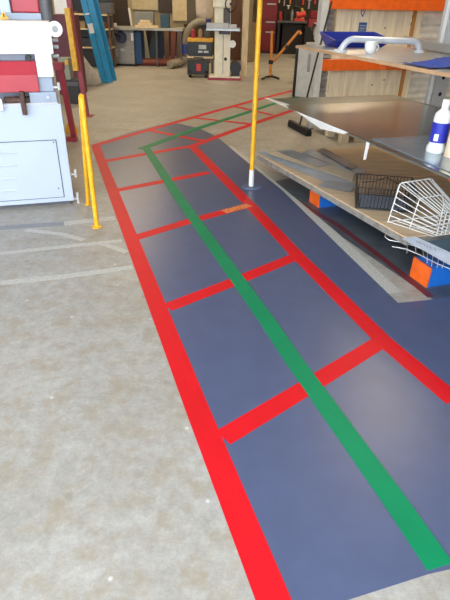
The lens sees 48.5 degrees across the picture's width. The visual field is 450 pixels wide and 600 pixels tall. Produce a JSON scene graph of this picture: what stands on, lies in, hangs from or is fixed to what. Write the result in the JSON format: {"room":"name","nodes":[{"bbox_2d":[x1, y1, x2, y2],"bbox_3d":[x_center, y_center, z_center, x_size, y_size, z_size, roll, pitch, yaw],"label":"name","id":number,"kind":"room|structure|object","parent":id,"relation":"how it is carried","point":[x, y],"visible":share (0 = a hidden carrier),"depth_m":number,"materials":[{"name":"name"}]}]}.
{"room":"factory floor","nodes":[
{"label":"factory floor","id":0,"kind":"room"},
{"bbox_2d":[40,0,252,59],"bbox_3d":[-2.724,-8.945,14.791,7.120,3.200,0.100,1,31,0],"label":"wall partition","id":1,"kind":"structure","parent":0,"point":[157,14],"depth_m":15.00,"materials":[{"name":"beige paint"}]},
{"bbox_2d":[111,0,127,7],"bbox_3d":[-3.290,-8.854,14.711,0.842,0.436,0.015,1,31,0],"label":"board","id":2,"kind":"object","parent":1,"relation":"attached to","point":[117,3],"visible":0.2,"depth_m":14.76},
{"bbox_2d":[132,0,157,9],"bbox_3d":[-2.367,-8.836,14.731,0.765,0.489,0.015,1,31,0],"label":"board","id":3,"kind":"object","parent":1,"relation":"attached to","point":[136,4],"visible":1,"depth_m":14.78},
{"bbox_2d":[136,27,185,55],"bbox_3d":[-1.975,-7.909,15.278,1.553,0.782,0.015,1,31,0],"label":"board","id":4,"kind":"object","parent":1,"relation":"attached to","point":[148,33],"visible":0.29,"depth_m":15.23,"materials":[{"name":"black wood"}]},
{"bbox_2d":[158,0,171,12],"bbox_3d":[-1.764,-8.789,14.727,0.389,0.574,0.015,1,31,0],"label":"board","id":5,"kind":"object","parent":1,"relation":"attached to","point":[165,6],"visible":1,"depth_m":14.78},
{"bbox_2d":[172,0,186,20],"bbox_3d":[-1.341,-8.697,14.776,0.423,0.780,0.015,1,31,0],"label":"board","id":6,"kind":"object","parent":1,"relation":"attached to","point":[179,7],"visible":1,"depth_m":14.83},
{"bbox_2d":[187,0,195,23],"bbox_3d":[-0.990,-8.671,14.810,0.255,0.863,0.015,1,31,0],"label":"board","id":7,"kind":"object","parent":1,"relation":"attached to","point":[191,4],"visible":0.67,"depth_m":14.85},
{"bbox_2d":[0,52,449,599],"bbox_3d":[0.042,-1.724,6.016,18.000,0.101,30.100,1,31,0],"label":"floor","id":8,"kind":"structure","parent":0,"point":[107,491],"depth_m":2.36,"materials":[{"name":"concrete"}]},
{"bbox_2d":[0,222,63,229],"bbox_3d":[-1.626,-0.576,3.926,0.696,0.001,0.085,-6,32,-12],"label":"floor marking","id":9,"kind":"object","parent":8,"relation":"on","point":[49,224],"depth_m":3.95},
{"bbox_2d":[0,0,79,208],"bbox_3d":[-2.000,-1.782,3.985,1.435,1.998,0.808,-8,32,-15],"label":"machine","id":10,"kind":"object","parent":8,"relation":"on","point":[34,159],"visible":1,"depth_m":3.93,"materials":[{"name":"metal"}]},
{"bbox_2d":[2,98,57,105],"bbox_3d":[-1.988,-1.524,3.869,1.330,0.012,0.240,-8,32,-15],"label":"shelf","id":11,"kind":"object","parent":10,"relation":"attached to","point":[36,102],"depth_m":3.89,"materials":[{"name":"grey metal"}]},
{"bbox_2d":[25,229,84,240],"bbox_3d":[-1.291,-0.504,3.819,0.523,0.001,0.085,11,32,15],"label":"floor marking","id":12,"kind":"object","parent":8,"relation":"on","point":[27,230],"depth_m":3.83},
{"bbox_2d":[0,239,121,254],"bbox_3d":[-1.191,-0.384,3.622,0.882,0.001,0.052,-8,32,-16],"label":"floor marking","id":13,"kind":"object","parent":8,"relation":"on","point":[118,240],"depth_m":3.62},
{"bbox_2d":[53,62,77,141],"bbox_3d":[-2.075,-2.413,6.112,0.443,0.906,0.162,1,31,0],"label":"trestle","id":14,"kind":"object","parent":8,"relation":"on","point":[59,66],"visible":0.46,"depth_m":6.08,"materials":[{"name":"metal"}]},
{"bbox_2d":[0,265,133,284],"bbox_3d":[-1.016,-0.161,3.255,0.838,0.001,0.077,-8,32,-16],"label":"floor marking","id":15,"kind":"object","parent":8,"relation":"on","point":[70,275],"depth_m":3.24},
{"bbox_2d":[50,14,86,94],"bbox_3d":[-2.876,-4.490,9.174,0.424,1.296,0.515,1,31,0],"label":"cabinet","id":16,"kind":"object","parent":8,"relation":"on","point":[63,42],"visible":0.34,"depth_m":8.92,"materials":[{"name":"red metal"}]},
{"bbox_2d":[54,0,66,13],"bbox_3d":[-2.827,-5.095,8.606,0.224,0.294,0.030,1,31,0],"label":"notice board","id":17,"kind":"object","parent":16,"relation":"on","point":[59,5],"visible":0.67,"depth_m":8.61,"materials":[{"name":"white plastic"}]},
{"bbox_2d":[65,123,78,133],"bbox_3d":[-2.046,-2.303,6.650,0.180,0.160,0.171,1,31,0],"label":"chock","id":18,"kind":"object","parent":8,"relation":"on","point":[67,131],"visible":0.39,"depth_m":6.62,"materials":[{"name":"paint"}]},
{"bbox_2d":[66,77,80,103],"bbox_3d":[-2.592,-3.588,8.568,0.286,0.379,0.360,1,31,0],"label":"crate","id":19,"kind":"object","parent":8,"relation":"on","point":[73,86],"visible":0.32,"depth_m":8.41,"materials":[{"name":"plastic"}]},
{"bbox_2d":[58,57,73,79],"bbox_3d":[-2.654,-3.865,8.340,0.174,0.327,0.210,1,31,0],"label":"switch box","id":20,"kind":"object","parent":19,"relation":"on","point":[69,75],"visible":0.64,"depth_m":8.27,"materials":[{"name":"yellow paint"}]},
{"bbox_2d":[64,0,93,116],"bbox_3d":[-2.118,-3.936,7.003,0.231,2.603,0.205,1,31,0],"label":"steel post","id":21,"kind":"object","parent":8,"relation":"on","point":[69,12],"visible":0.81,"depth_m":7.13,"materials":[{"name":"metal"}]},
{"bbox_2d":[78,93,101,228],"bbox_3d":[-1.096,-1.126,3.913,0.076,0.984,0.603,-10,33,-18],"label":"guard rail","id":22,"kind":"object","parent":8,"relation":"on","point":[86,152],"visible":1,"depth_m":3.75,"materials":[{"name":"metal"}]},
{"bbox_2d":[64,216,115,224],"bbox_3d":[-1.098,-0.644,4.062,0.406,0.001,0.085,-10,33,-18],"label":"floor marking","id":23,"kind":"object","parent":8,"relation":"on","point":[111,217],"depth_m":4.06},
{"bbox_2d":[83,55,100,85],"bbox_3d":[-2.905,-4.943,10.143,0.697,1.080,0.392,1,31,0],"label":"plastic sack","id":24,"kind":"object","parent":8,"relation":"on","point":[92,78],"visible":0.26,"depth_m":10.23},
{"bbox_2d":[74,0,116,66],"bbox_3d":[-3.323,-6.848,12.592,0.946,1.825,0.460,1,31,0],"label":"shelves","id":25,"kind":"object","parent":8,"relation":"on","point":[88,53],"visible":0.4,"depth_m":12.71,"materials":[{"name":"brown wood"}]},
{"bbox_2d":[80,20,86,27],"bbox_3d":[-3.567,-6.918,12.547,0.197,0.156,0.350,1,31,0],"label":"storage box","id":26,"kind":"object","parent":25,"relation":"on","point":[82,23],"visible":0.52,"depth_m":12.41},
{"bbox_2d":[82,37,91,46],"bbox_3d":[-3.489,-6.580,12.748,0.321,0.195,0.350,1,31,0],"label":"storage box","id":27,"kind":"object","parent":25,"relation":"on","point":[86,42],"visible":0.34,"depth_m":12.61,"materials":[{"name":"black plastic"}]},
{"bbox_2d":[99,3,114,13],"bbox_3d":[-2.931,-7.207,12.366,0.320,0.237,0.350,1,31,0],"label":"storage box","id":28,"kind":"object","parent":25,"relation":"on","point":[104,7],"visible":0.76,"depth_m":12.22,"materials":[{"name":"grey metal"}]},
{"bbox_2d":[80,0,116,82],"bbox_3d":[-2.726,-5.860,10.367,0.693,2.523,0.583,2,31,0],"label":"steel beam","id":29,"kind":"structure","parent":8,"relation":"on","point":[91,8],"depth_m":10.47,"materials":[{"name":"blue metal"}]},
{"bbox_2d":[99,243,127,252],"bbox_3d":[-0.812,-0.382,3.635,0.266,0.001,0.050,19,35,27],"label":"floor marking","id":30,"kind":"structure","parent":8,"relation":"on","point":[110,246],"depth_m":3.62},
{"bbox_2d":[139,30,149,57],"bbox_3d":[-2.283,-7.232,14.190,0.310,0.922,0.124,1,31,0],"label":"plank","id":31,"kind":"object","parent":8,"relation":"on","point":[147,55],"visible":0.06,"depth_m":14.18,"materials":[{"name":"beige wood"}]},
{"bbox_2d":[103,145,189,161],"bbox_3d":[-0.878,-1.730,5.890,1.208,0.001,0.095,-22,38,-34],"label":"tape","id":32,"kind":"object","parent":8,"relation":"on","point":[182,147],"visible":1,"depth_m":5.83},
{"bbox_2d":[113,23,184,66],"bbox_3d":[-2.507,-6.927,13.546,2.808,1.017,0.900,1,31,0],"label":"workbench","id":33,"kind":"object","parent":8,"relation":"on","point":[129,42],"visible":0.82,"depth_m":13.32,"materials":[{"name":"grey metal"}]},
{"bbox_2d":[113,8,132,25],"bbox_3d":[-2.960,-7.428,14.040,0.846,1.353,0.109,1,31,0],"label":"framed board","id":34,"kind":"object","parent":33,"relation":"on","point":[122,16],"visible":0.3,"depth_m":13.82,"materials":[{"name":"brown wood"}]},
{"bbox_2d":[134,12,154,24],"bbox_3d":[-2.160,-7.555,13.457,0.504,0.345,0.300,1,31,0],"label":"metal bin","id":35,"kind":"object","parent":33,"relation":"on","point":[138,16],"visible":0.58,"depth_m":13.30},
{"bbox_2d":[135,25,158,27],"bbox_3d":[-2.035,-7.130,13.034,0.597,0.055,0.140,1,31,0],"label":"timber offcut","id":36,"kind":"object","parent":33,"relation":"on","point":[136,26],"visible":1,"depth_m":12.97,"materials":[{"name":"brown wood"}]},
{"bbox_2d":[138,22,152,24],"bbox_3d":[-2.073,-7.183,13.003,0.364,0.055,0.140,1,31,0],"label":"timber offcut","id":37,"kind":"object","parent":36,"relation":"on","point":[139,23],"visible":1,"depth_m":12.95,"materials":[{"name":"brown wood"}]},
{"bbox_2d":[160,14,169,27],"bbox_3d":[-1.576,-7.358,13.188,0.221,0.306,0.350,1,31,0],"label":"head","id":38,"kind":"object","parent":33,"relation":"on","point":[164,18],"visible":0.99,"depth_m":13.04},
{"bbox_2d":[149,31,159,57],"bbox_3d":[-2.025,-7.265,14.249,0.393,0.945,0.126,1,31,0],"label":"plank","id":39,"kind":"object","parent":8,"relation":"on","point":[152,50],"visible":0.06,"depth_m":14.23,"materials":[{"name":"grey wood"}]},
{"bbox_2d":[138,58,171,65],"bbox_3d":[-1.841,-6.527,13.720,1.093,0.180,0.177,-2,31,-5],"label":"pipe","id":40,"kind":"object","parent":8,"relation":"on","point":[146,61],"visible":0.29,"depth_m":13.65,"materials":[{"name":"plastic"}]},
{"bbox_2d":[158,31,163,58],"bbox_3d":[-1.849,-7.296,14.309,0.233,0.910,0.124,1,31,0],"label":"plank","id":41,"kind":"object","parent":8,"relation":"on","point":[161,35],"visible":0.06,"depth_m":14.31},
{"bbox_2d":[115,171,211,191],"bbox_3d":[-0.597,-1.190,4.996,1.068,0.001,0.096,-20,37,-31],"label":"tape","id":42,"kind":"object","parent":8,"relation":"on","point":[205,172],"visible":1,"depth_m":4.95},
{"bbox_2d":[164,31,169,58],"bbox_3d":[-1.650,-7.225,14.191,0.142,0.914,0.135,1,31,0],"label":"plank","id":43,"kind":"object","parent":8,"relation":"on","point":[166,33],"visible":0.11,"depth_m":14.17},
{"bbox_2d":[170,31,175,58],"bbox_3d":[-1.474,-7.223,14.190,0.179,0.923,0.135,1,31,0],"label":"plank","id":44,"kind":"object","parent":8,"relation":"on","point":[173,33],"visible":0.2,"depth_m":14.17,"materials":[{"name":"red wood"}]},
{"bbox_2d":[149,130,203,140],"bbox_3d":[-0.661,-2.200,6.687,0.927,0.001,0.090,21,36,29],"label":"tape","id":45,"kind":"object","parent":8,"relation":"on","point":[155,131],"visible":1,"depth_m":6.68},
{"bbox_2d":[176,31,181,58],"bbox_3d":[-1.305,-7.221,14.190,0.192,0.930,0.136,1,31,0],"label":"plank","id":46,"kind":"object","parent":8,"relation":"on","point":[178,32],"visible":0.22,"depth_m":14.16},
{"bbox_2d":[167,0,212,67],"bbox_3d":[-1.099,-7.475,13.606,0.694,1.990,2.233,17,34,24],"label":"dust extractor","id":47,"kind":"object","parent":8,"relation":"on","point":[204,8],"visible":0.91,"depth_m":13.89,"materials":[{"name":"plastic"}]},
{"bbox_2d":[91,146,291,599],"bbox_3d":[-0.720,-0.486,3.810,0.111,0.001,5.685,-8,32,-16],"label":"tape","id":48,"kind":"object","parent":8,"relation":"on","point":[265,579],"visible":1,"depth_m":2.07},
{"bbox_2d":[91,90,291,145],"bbox_3d":[-0.041,-3.183,8.361,0.161,0.001,6.058,19,35,26],"label":"tape","id":49,"kind":"object","parent":8,"relation":"on","point":[228,107],"visible":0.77,"depth_m":7.46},
{"bbox_2d":[133,203,252,239],"bbox_3d":[-0.234,-0.665,4.128,1.184,0.003,0.116,-23,38,-34],"label":"tape","id":50,"kind":"object","parent":8,"relation":"on","point":[142,235],"visible":1,"depth_m":4.07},
{"bbox_2d":[188,57,208,77],"bbox_3d":[-0.626,-5.505,11.815,0.482,0.427,0.369,1,31,0],"label":"trolley","id":51,"kind":"object","parent":8,"relation":"on","point":[195,67],"visible":1,"depth_m":11.72,"materials":[{"name":"black plastic"}]},
{"bbox_2d":[184,24,213,58],"bbox_3d":[-0.786,-7.880,15.278,0.912,0.952,0.015,1,31,0],"label":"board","id":52,"kind":"object","parent":8,"relation":"on","point":[197,28],"visible":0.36,"depth_m":15.15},
{"bbox_2d":[187,55,213,74],"bbox_3d":[-0.602,-5.787,12.306,0.625,0.410,0.450,1,31,0],"label":"stand","id":53,"kind":"object","parent":8,"relation":"on","point":[188,57],"visible":0.6,"depth_m":12.06,"materials":[{"name":"brown wood"}]},
{"bbox_2d":[187,37,212,56],"bbox_3d":[-0.594,-6.116,12.086,0.605,0.379,0.370,1,31,0],"label":"tool case","id":54,"kind":"object","parent":53,"relation":"on","point":[196,46],"visible":0.98,"depth_m":11.93,"materials":[{"name":"black plastic"}]},
{"bbox_2d":[187,55,213,58],"bbox_3d":[-0.598,-5.946,12.211,0.625,0.040,0.450,1,31,0],"label":"shelf","id":55,"kind":"object","parent":53,"relation":"attached to","point":[188,57],"depth_m":12.02,"materials":[{"name":"brown wood"}]},
{"bbox_2d":[138,97,297,148],"bbox_3d":[0.200,-2.916,7.920,0.151,0.004,4.971,17,34,25],"label":"tape","id":56,"kind":"object","parent":8,"relation":"on","point":[271,104],"visible":0.82,"depth_m":7.12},
{"bbox_2d":[195,117,249,123],"bbox_3d":[-0.046,-2.713,7.571,0.881,0.002,0.090,14,33,20],"label":"tape","id":57,"kind":"object","parent":8,"relation":"on","point":[197,117],"visible":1,"depth_m":7.54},
{"bbox_2d":[206,0,240,80],"bbox_3d":[-0.007,-6.046,11.129,0.797,2.085,0.720,1,31,0],"label":"bandsaw","id":58,"kind":"object","parent":8,"relation":"on","point":[222,28],"visible":1,"depth_m":11.14,"materials":[{"name":"white metal"}]},
{"bbox_2d":[164,254,300,310],"bbox_3d":[0.087,-0.133,3.251,1.112,0.001,0.102,-23,38,-34],"label":"tape","id":59,"kind":"object","parent":8,"relation":"on","point":[185,300],"visible":1,"depth_m":3.18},
{"bbox_2d":[224,0,241,59],"bbox_3d":[0.189,-8.234,15.030,0.590,1.832,0.015,1,31,0],"label":"board","id":60,"kind":"object","parent":8,"relation":"on","point":[236,15],"visible":0.44,"depth_m":15.03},
{"bbox_2d":[188,110,292,146],"bbox_3d":[0.421,-2.610,7.418,0.126,0.001,3.337,18,35,26],"label":"tape","id":61,"kind":"object","parent":8,"relation":"on","point":[288,111],"visible":0.86,"depth_m":7.02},
{"bbox_2d":[241,0,249,76],"bbox_3d":[0.483,-6.784,11.296,0.140,3.200,0.100,1,31,0],"label":"timber post","id":62,"kind":"object","parent":8,"relation":"on","point":[245,24],"visible":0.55,"depth_m":11.64,"materials":[{"name":"brown wood"}]},
{"bbox_2d":[247,0,252,61],"bbox_3d":[0.679,-7.890,14.724,0.242,1.604,0.187,1,31,0],"label":"sheet","id":63,"kind":"object","parent":8,"relation":"on","point":[250,1],"visible":0.51,"depth_m":14.72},
{"bbox_2d":[242,0,262,189],"bbox_3d":[0.284,-2.350,4.148,0.180,2.900,0.180,1,31,0],"label":"pole","id":64,"kind":"object","parent":8,"relation":"on","point":[251,185],"visible":1,"depth_m":4.46,"materials":[{"name":"metal"}]},
{"bbox_2d":[251,22,255,61],"bbox_3d":[0.813,-7.739,15.011,0.530,1.068,0.130,1,31,0],"label":"sheet","id":65,"kind":"object","parent":8,"relation":"on","point":[253,23],"visible":0.16,"depth_m":14.99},
{"bbox_2d":[233,106,273,114],"bbox_3d":[0.448,-3.175,8.366,0.090,0.002,0.960,-22,38,-34],"label":"tape","id":66,"kind":"object","parent":8,"relation":"on","point":[233,106],"visible":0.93,"depth_m":8.41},
{"bbox_2d":[260,0,277,52],"bbox_3d":[1.463,-9.871,17.587,0.665,2.100,0.645,1,31,0],"label":"tall cabinet","id":67,"kind":"object","parent":8,"relation":"on","point":[269,7],"visible":0.59,"depth_m":17.41,"materials":[{"name":"red metal"}]},
{"bbox_2d":[261,30,301,79],"bbox_3d":[1.358,-5.709,11.643,0.763,1.035,0.855,12,32,17],"label":"folding stand","id":68,"kind":"object","parent":8,"relation":"on","point":[286,46],"visible":1,"depth_m":11.55,"materials":[{"name":"orange painted metal"},{"name":"black plastic"}]},
{"bbox_2d":[143,147,449,570],"bbox_3d":[-0.149,-0.509,3.870,0.115,0.004,5.546,-8,32,-16],"label":"tape","id":69,"kind":"object","parent":8,"relation":"on","point":[423,542],"visible":1,"depth_m":2.20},
{"bbox_2d":[275,0,318,53],"bbox_3d":[2.595,-9.869,17.336,1.576,2.400,0.750,1,31,0],"label":"workbench","id":70,"kind":"object","parent":8,"relation":"on","point":[285,30],"visible":0.54,"depth_m":17.52,"materials":[{"name":"black metal"}]},
{"bbox_2d":[283,9,286,20],"bbox_3d":[2.093,-9.903,17.375,0.123,0.331,0.126,1,31,0],"label":"can","id":71,"kind":"object","parent":70,"relation":"on","point":[285,10],"visible":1,"depth_m":17.34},
{"bbox_2d":[294,6,305,20],"bbox_3d":[2.558,-9.778,17.070,0.420,0.448,0.180,1,31,0],"label":"power tool","id":72,"kind":"object","parent":70,"relation":"on","point":[299,15],"visible":1,"depth_m":17.03,"materials":[{"name":"red plastic"}]},
{"bbox_2d":[216,336,389,443],"bbox_3d":[0.422,0.394,2.381,1.120,0.001,0.098,-22,38,-34],"label":"tape","id":73,"kind":"object","parent":8,"relation":"on","point":[253,419],"visible":1,"depth_m":2.29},
{"bbox_2d":[292,48,313,96],"bbox_3d":[1.506,-4.320,9.475,0.388,0.877,0.070,1,31,0],"label":"board","id":74,"kind":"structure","parent":8,"relation":"on","point":[302,68],"depth_m":9.46,"materials":[{"name":"wood"}]},
{"bbox_2d":[302,11,317,44],"bbox_3d":[2.848,-8.635,16.293,0.570,1.360,0.500,1,31,0],"label":"tool chest","id":75,"kind":"object","parent":8,"relation":"on","point":[308,36],"visible":0.33,"depth_m":16.04,"materials":[{"name":"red metal"}]},
{"bbox_2d":[304,23,315,44],"bbox_3d":[1.958,-5.484,11.129,0.555,1.208,0.420,1,31,0],"label":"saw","id":76,"kind":"object","parent":8,"relation":"on","point":[314,24],"visible":0.32,"depth_m":10.88,"materials":[{"name":"grey metal"}]},
{"bbox_2d":[288,1,332,135],"bbox_3d":[1.175,-3.090,6.706,0.309,1.588,0.680,-7,32,-14],"label":"broom","id":77,"kind":"object","parent":8,"relation":"on","point":[296,126],"visible":1,"depth_m":6.81,"materials":[{"name":"black plastic"}]},
{"bbox_2d":[229,146,400,293],"bbox_3d":[0.570,-0.989,4.707,0.134,0.001,3.789,-7,32,-14],"label":"trim","id":78,"kind":"structure","parent":8,"relation":"on","point":[388,286],"depth_m":3.74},
{"bbox_2d":[190,146,449,403],"bbox_3d":[0.298,-0.723,4.249,0.157,0.001,4.830,-8,32,-16],"label":"tape","id":79,"kind":"object","parent":8,"relation":"on","point":[417,369],"visible":1,"depth_m":3.07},
{"bbox_2d":[319,9,334,96],"bbox_3d":[1.373,-3.254,7.005,0.172,1.530,0.028,-9,32,-16],"label":"sheet","id":80,"kind":"object","parent":8,"relation":"on","point":[330,22],"visible":0.28,"depth_m":7.00,"materials":[{"name":"grey metal"}]},
{"bbox_2d":[313,124,363,143],"bbox_3d":[1.658,-2.337,6.875,0.560,0.140,0.897,-7,32,-13],"label":"pallet","id":81,"kind":"object","parent":8,"relation":"on","point":[342,138],"visible":0.2,"depth_m":6.53,"materials":[{"name":"brown wood"}]},
{"bbox_2d":[327,9,352,96],"bbox_3d":[1.586,-3.394,6.956,0.227,1.830,0.020,-9,32,-16],"label":"plywood board","id":82,"kind":"object","parent":8,"relation":"on","point":[343,16],"visible":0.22,"depth_m":6.97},
{"bbox_2d":[301,202,433,296],"bbox_3d":[0.870,-0.620,4.100,0.139,0.001,2.462,-11,33,-19],"label":"trim","id":83,"kind":"structure","parent":8,"relation":"on","point":[405,276],"depth_m":3.61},
{"bbox_2d":[306,0,445,128],"bbox_3d":[2.581,-3.852,6.954,2.910,2.700,0.140,-9,32,-16],"label":"rack","id":84,"kind":"object","parent":8,"relation":"on","point":[322,64],"visible":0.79,"depth_m":6.79,"materials":[{"name":"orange metal"}]},
{"bbox_2d":[309,0,449,287],"bbox_3d":[1.761,-1.784,3.552,1.580,2.600,2.360,-9,32,-16],"label":"storage rack","id":85,"kind":"object","parent":8,"relation":"on","point":[427,275],"visible":0.36,"depth_m":4.42,"materials":[{"name":"orange painted metal"},{"name":"blue painted metal"},{"name":"wood"}]},
{"bbox_2d":[257,155,449,244],"bbox_3d":[1.392,-1.035,4.484,1.478,0.043,2.304,-9,32,-16],"label":"platform","id":86,"kind":"object","parent":85,"relation":"on","point":[364,218],"visible":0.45,"depth_m":3.90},
{"bbox_2d":[257,146,437,185],"bbox_3d":[1.185,-1.347,4.944,1.428,0.012,1.123,-9,32,-16],"label":"plywood sheet","id":87,"kind":"object","parent":86,"relation":"on","point":[378,161],"visible":0.43,"depth_m":4.88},
{"bbox_2d":[258,150,355,187],"bbox_3d":[0.719,-1.259,4.752,0.200,0.002,1.386,-17,36,-28],"label":"metal offcut","id":88,"kind":"object","parent":87,"relation":"on","point":[317,174],"visible":0.92,"depth_m":4.67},
{"bbox_2d":[269,148,354,180],"bbox_3d":[0.962,-1.343,4.883,0.468,0.003,1.089,-21,38,-33],"label":"board offcut","id":89,"kind":"object","parent":87,"relation":"on","point":[331,169],"visible":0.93,"depth_m":4.73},
{"bbox_2d":[277,149,328,166],"bbox_3d":[0.782,-1.426,5.000,0.190,0.002,0.660,-16,35,-27],"label":"metal offcut","id":90,"kind":"object","parent":89,"relation":"on","point":[292,153],"visible":1,"depth_m":4.99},
{"bbox_2d":[302,149,365,175],"bbox_3d":[1.058,-1.352,4.875,0.177,0.003,0.973,-15,35,-25],"label":"metal offcut","id":91,"kind":"object","parent":87,"relation":"on","point":[310,152],"visible":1,"depth_m":4.89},
{"bbox_2d":[316,148,356,169],"bbox_3d":[1.113,-1.403,4.944,0.122,0.002,0.798,-8,32,-15],"label":"metal offcut","id":92,"kind":"object","parent":91,"relation":"on","point":[350,165],"visible":1,"depth_m":4.93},
{"bbox_2d":[314,175,449,237],"bbox_3d":[1.587,-0.787,4.022,1.334,0.010,1.169,-9,32,-16],"label":"plywood sheet","id":93,"kind":"object","parent":86,"relation":"on","point":[348,198],"visible":0.6,"depth_m":3.97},
{"bbox_2d":[318,180,354,191],"bbox_3d":[0.974,-0.984,4.290,0.288,0.002,0.239,17,34,24],"label":"metal offcut","id":94,"kind":"object","parent":93,"relation":"on","point":[343,186],"visible":1,"depth_m":4.28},
{"bbox_2d":[354,173,417,212],"bbox_3d":[1.242,-0.851,3.896,0.441,0.202,0.365,7,31,9],"label":"wire basket","id":95,"kind":"object","parent":93,"relation":"on","point":[356,193],"visible":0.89,"depth_m":3.84,"materials":[{"name":"black metal"}]},
{"bbox_2d":[359,194,406,209],"bbox_3d":[1.241,-0.774,3.942,0.350,0.003,0.272,7,31,9],"label":"metal plate","id":96,"kind":"object","parent":95,"relation":"in","point":[360,196],"visible":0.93,"depth_m":3.94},
{"bbox_2d":[388,178,449,236],"bbox_3d":[1.447,-0.648,3.469,0.468,0.303,0.320,-8,32,-16],"label":"wire basket","id":97,"kind":"object","parent":93,"relation":"on","point":[447,204],"visible":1,"depth_m":3.46,"materials":[{"name":"white metal"}]},
{"bbox_2d":[402,236,449,264],"bbox_3d":[1.346,-0.305,3.172,0.116,0.022,0.505,-13,34,-23],"label":"paper sheet","id":98,"kind":"object","parent":86,"relation":"on","point":[443,255],"visible":1,"depth_m":3.20,"materials":[{"name":"white paper"}]},
{"bbox_2d":[273,95,449,178],"bbox_3d":[1.706,-1.134,3.568,1.440,0.008,3.860,-9,32,-16],"label":"sheet","id":99,"kind":"object","parent":85,"relation":"on","point":[371,98],"visible":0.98,"depth_m":4.93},
{"bbox_2d":[265,98,288,107],"bbox_3d":[0.520,-1.876,4.751,0.086,0.004,0.550,-9,32,-17],"label":"protective film","id":100,"kind":"object","parent":99,"relation":"on","point":[272,100],"visible":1,"depth_m":4.75,"materials":[{"name":"white plastic"}]},
{"bbox_2d":[286,101,449,176],"bbox_3d":[1.731,-1.032,3.381,1.345,0.008,3.440,-9,32,-16],"label":"sheet","id":101,"kind":"object","parent":99,"relation":"on","point":[366,121],"visible":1,"depth_m":4.14,"materials":[{"name":"silver metal"}]},
{"bbox_2d":[296,111,347,133],"bbox_3d":[0.753,-1.421,4.039,0.011,0.056,0.900,-9,32,-17],"label":"protective film","id":102,"kind":"object","parent":101,"relation":"hanging from","point":[321,125],"visible":1,"depth_m":3.97,"materials":[{"name":"white plastic"}]},
{"bbox_2d":[363,142,369,159],"bbox_3d":[0.977,-1.026,3.454,0.004,0.125,0.040,-9,32,-16],"label":"protective film","id":103,"kind":"object","parent":101,"relation":"hanging from","point":[367,143],"visible":1,"depth_m":3.45,"materials":[{"name":"white plastic"}]},
{"bbox_2d":[372,134,449,171],"bbox_3d":[1.916,-0.700,2.817,1.200,0.004,2.080,-9,32,-16],"label":"sheet","id":104,"kind":"object","parent":101,"relation":"on","point":[414,146],"visible":0.67,"depth_m":3.29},
{"bbox_2d":[426,99,449,153],"bbox_3d":[1.355,-1.091,3.137,0.119,0.315,0.119,-9,32,-16],"label":"bottle","id":105,"kind":"object","parent":104,"relation":"on","point":[440,128],"visible":0.98,"depth_m":3.11,"materials":[{"name":"white plastic"}]},
{"bbox_2d":[444,132,449,157],"bbox_3d":[1.421,-0.998,3.057,0.106,0.240,0.106,-8,32,-16],"label":"bottle","id":106,"kind":"object","parent":104,"relation":"on","point":[447,149],"visible":1,"depth_m":3.08,"materials":[{"name":"beige plastic"}]},
{"bbox_2d":[295,45,449,77],"bbox_3d":[1.819,-1.633,3.518,1.130,0.024,3.800,-9,32,-16],"label":"shelf board","id":107,"kind":"object","parent":85,"relation":"on","point":[389,55],"visible":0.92,"depth_m":4.11,"materials":[{"name":"brown wood"}]},
{"bbox_2d":[319,31,385,47],"bbox_3d":[1.268,-2.531,4.859,0.627,0.120,0.340,-9,32,-16],"label":"plastic tray","id":108,"kind":"object","parent":107,"relation":"on","point":[333,39],"visible":0.7,"depth_m":4.90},
{"bbox_2d":[365,41,378,53],"bbox_3d":[1.230,-2.117,4.193,0.118,0.092,0.100,10,32,14],"label":"mug","id":109,"kind":"object","parent":107,"relation":"on","point":[370,46],"visible":1,"depth_m":4.17,"materials":[{"name":"white ceramic"}]},
{"bbox_2d":[333,36,424,52],"bbox_3d":[1.349,-2.210,4.326,0.849,0.129,0.120,-4,31,-9],"label":"grab rail","id":110,"kind":"object","parent":107,"relation":"on","point":[352,39],"visible":0.99,"depth_m":4.30,"materials":[{"name":"grey plastic"}]},
{"bbox_2d":[402,57,449,67],"bbox_3d":[1.546,-1.648,3.451,0.598,0.053,0.374,-9,32,-16],"label":"cloth","id":111,"kind":"object","parent":107,"relation":"on","point":[443,62],"visible":1,"depth_m":3.37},
{"bbox_2d":[405,36,449,52],"bbox_3d":[1.950,-2.191,4.337,0.190,0.098,1.600,-9,32,-16],"label":"sheet","id":112,"kind":"object","parent":107,"relation":"on","point":[426,44],"visible":0.8,"depth_m":4.53,"materials":[{"name":"laminate"}]},
{"bbox_2d":[385,234,449,268],"bbox_3d":[1.294,-0.324,3.341,0.274,0.011,0.686,-23,38,-34],"label":"wire rack","id":113,"kind":"object","parent":85,"relation":"on","point":[385,234],"visible":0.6,"depth_m":3.29,"materials":[{"name":"white metal"}]},
{"bbox_2d":[429,238,449,251],"bbox_3d":[1.512,-0.337,3.260,0.387,0.003,0.401,-25,40,-37],"label":"metal sheet","id":114,"kind":"object","parent":85,"relation":"on","point":[444,244],"visible":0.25,"depth_m":3.32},
{"bbox_2d":[342,9,423,97],"bbox_3d":[2.240,-3.511,7.130,1.115,1.880,0.029,-8,32,-16],"label":"plywood board","id":115,"kind":"object","parent":8,"relation":"on","point":[388,23],"visible":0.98,"depth_m":7.12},
{"bbox_2d":[398,11,416,96],"bbox_3d":[2.637,-3.560,7.229,0.050,1.880,0.020,-8,32,-16],"label":"batten","id":116,"kind":"object","parent":115,"relation":"attached to","point":[414,12],"visible":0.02,"depth_m":7.17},
{"bbox_2d":[407,11,449,109],"bbox_3d":[3.266,-3.687,7.466,1.012,1.880,0.028,-8,32,-16],"label":"sheet","id":117,"kind":"object","parent":8,"relation":"on","point":[431,20],"visible":0.34,"depth_m":7.47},
{"bbox_2d":[252,0,352,31],"bbox_3d":[0.477,-11.441,17.739,13.600,4.600,0.200,1,31,0],"label":"wall","id":118,"kind":"structure","parent":0,"point":[254,19],"depth_m":18.21,"materials":[{"name":"beige paint"}]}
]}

